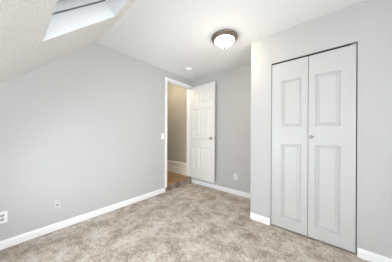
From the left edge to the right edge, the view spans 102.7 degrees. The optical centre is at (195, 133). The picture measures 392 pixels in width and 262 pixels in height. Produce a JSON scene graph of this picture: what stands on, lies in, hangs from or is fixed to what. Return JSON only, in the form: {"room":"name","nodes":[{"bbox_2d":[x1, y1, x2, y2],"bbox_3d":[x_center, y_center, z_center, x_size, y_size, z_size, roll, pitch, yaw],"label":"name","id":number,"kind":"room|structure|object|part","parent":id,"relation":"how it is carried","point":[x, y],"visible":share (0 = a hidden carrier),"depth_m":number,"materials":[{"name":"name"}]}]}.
{"room":"empty bedroom","nodes":[
{"label":"empty bedroom","id":0,"kind":"room"},
{"bbox_2d":[0,0,136,83],"bbox_3d":[-0.428,-0.564,0.265,4.001,1.672,1.769,0,0,40],"label":"ceiling","id":1,"kind":"structure","parent":0,"point":[23,23],"depth_m":1.15,"materials":[{"name":"white paint"}]},
{"bbox_2d":[43,0,128,40],"bbox_3d":[-0.803,-1.027,1.109,0.725,0.668,0.690,0,0,40],"label":"window","id":2,"kind":"structure","parent":1,"relation":"attached to","point":[67,16],"depth_m":1.34,"materials":[{"name":"white paint"}]},
{"bbox_3d":[-0.822,-1.059,1.087,0.725,0.594,0.628,0,0,40],"label":"frame","id":3,"kind":"part","parent":2,"relation":"part of","materials":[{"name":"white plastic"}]},
{"bbox_2d":[0,43,191,240],"bbox_3d":[-1.292,-0.088,2.441,0.120,2.490,3.811,0,0,40],"label":"wall","id":4,"kind":"structure","parent":0,"point":[83,128],"depth_m":2.06,"materials":[{"name":"grey paint"}]},
{"bbox_2d":[0,211,7,223],"bbox_3d":[-1.944,0.839,1.572,0.009,0.115,0.070,0,0,40],"label":"wall outlet","id":5,"kind":"object","parent":4,"relation":"attached to","point":[3,215],"visible":1,"depth_m":1.58,"materials":[{"name":"white plastic"}]},
{"bbox_2d":[53,199,60,210],"bbox_3d":[-1.672,0.855,1.889,0.018,0.115,0.070,0,0,40],"label":"cable plate","id":6,"kind":"object","parent":4,"relation":"attached to","point":[57,203],"visible":1,"depth_m":1.89,"materials":[{"name":"white plastic"}]},
{"bbox_2d":[0,188,164,249],"bbox_3d":[-1.511,1.115,2.085,0.014,0.083,2.753,0,0,40],"label":"baseboard","id":7,"kind":"structure","parent":4,"relation":"attached to","point":[9,242],"depth_m":1.98,"materials":[{"name":"white paint"}]},
{"bbox_2d":[165,77,191,187],"bbox_3d":[-0.402,-0.032,3.489,0.138,2.217,0.819,0,0,40],"label":"door frame","id":8,"kind":"structure","parent":4,"relation":"attached to","point":[169,82],"depth_m":3.50,"materials":[{"name":"white paint"}]},
{"bbox_2d":[190,81,214,182],"bbox_3d":[0.124,-0.040,3.458,0.722,2.078,0.161,0,0,43],"label":"door","id":9,"kind":"structure","parent":8,"relation":"attached to","point":[202,97],"depth_m":3.42,"materials":[{"name":"white paint"}]},
{"bbox_2d":[167,171,187,182],"bbox_3d":[-1.325,1.018,3.597,1.549,0.022,2.005,0,0,40],"label":"floor","id":10,"kind":"structure","parent":0,"point":[171,176],"depth_m":3.73,"materials":[{"name":"brown wood"}]},
{"bbox_2d":[0,183,369,261],"bbox_3d":[0.278,1.215,1.115,4.241,0.100,3.811,0,0,40],"label":"floor","id":11,"kind":"structure","parent":0,"point":[191,222],"depth_m":1.74,"materials":[{"name":"beige carpet"}]},
{"bbox_2d":[166,177,190,190],"bbox_3d":[-0.407,1.098,3.496,0.126,0.128,0.778,0,0,40],"label":"step","id":12,"kind":"structure","parent":11,"relation":"on","point":[185,181],"depth_m":3.43,"materials":[{"name":"brown carpet"}]},
{"bbox_2d":[167,176,189,184],"bbox_3d":[-0.380,1.023,3.467,0.064,0.022,0.708,0,0,40],"label":"step nosing","id":13,"kind":"structure","parent":12,"relation":"on","point":[171,182],"depth_m":3.41,"materials":[{"name":"brown wood"}]},
{"bbox_2d":[97,0,361,80],"bbox_3d":[0.783,-1.332,1.700,4.001,0.120,2.040,0,0,40],"label":"ceiling","id":14,"kind":"structure","parent":0,"point":[173,36],"depth_m":1.89,"materials":[{"name":"white paint"}]},
{"bbox_2d":[212,29,237,48],"bbox_3d":[0.375,-1.200,2.062,0.342,0.148,0.342,0,0,40],"label":"ceiling lamp","id":15,"kind":"object","parent":14,"relation":"attached to","point":[223,38],"visible":1,"depth_m":1.98,"materials":[{"name":"frosted white glass"},{"name":"brushed bronze nickel"}]},
{"bbox_3d":[0.375,-1.193,2.062,0.256,0.082,0.256,0,0,40],"label":"lamp shade","id":16,"kind":"part","parent":15,"relation":"part of","materials":[{"name":"white glass"}]},
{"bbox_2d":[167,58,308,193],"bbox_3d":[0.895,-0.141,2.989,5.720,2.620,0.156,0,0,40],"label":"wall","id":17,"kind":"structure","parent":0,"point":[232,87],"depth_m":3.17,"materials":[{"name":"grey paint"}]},
{"bbox_2d":[167,160,186,175],"bbox_3d":[-0.796,0.860,4.279,1.479,0.300,0.040,0,0,40],"label":"baseboard","id":18,"kind":"structure","parent":17,"relation":"attached to","point":[172,166],"depth_m":4.00,"materials":[{"name":"beige wood"}]},
{"bbox_2d":[191,179,250,198],"bbox_3d":[0.536,1.125,3.221,1.684,0.083,0.014,0,0,40],"label":"baseboard","id":19,"kind":"structure","parent":17,"relation":"attached to","point":[236,192],"depth_m":3.20,"materials":[{"name":"white paint"}]},
{"bbox_2d":[250,0,391,258],"bbox_3d":[1.862,-0.046,1.683,2.317,2.440,0.669,0,0,40],"label":"wall","id":20,"kind":"structure","parent":0,"point":[368,23],"depth_m":1.49,"materials":[{"name":"grey paint"}]},
{"bbox_2d":[250,212,269,225],"bbox_3d":[0.848,1.127,2.085,0.255,0.083,0.014,0,0,40],"label":"baseboard","id":21,"kind":"structure","parent":20,"relation":"attached to","point":[253,216],"depth_m":2.08,"materials":[{"name":"white paint"}]},
{"bbox_2d":[271,42,356,252],"bbox_3d":[1.262,0.123,1.763,0.768,2.058,0.068,0,0,40],"label":"door","id":22,"kind":"structure","parent":20,"relation":"in","point":[313,177],"depth_m":1.72,"materials":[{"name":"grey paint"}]},
{"bbox_2d":[357,247,391,261],"bbox_3d":[2.034,1.133,1.087,1.279,0.083,0.014,0,0,40],"label":"baseboard","id":23,"kind":"structure","parent":20,"relation":"attached to","point":[361,253],"depth_m":1.44,"materials":[{"name":"white paint"}]}
]}

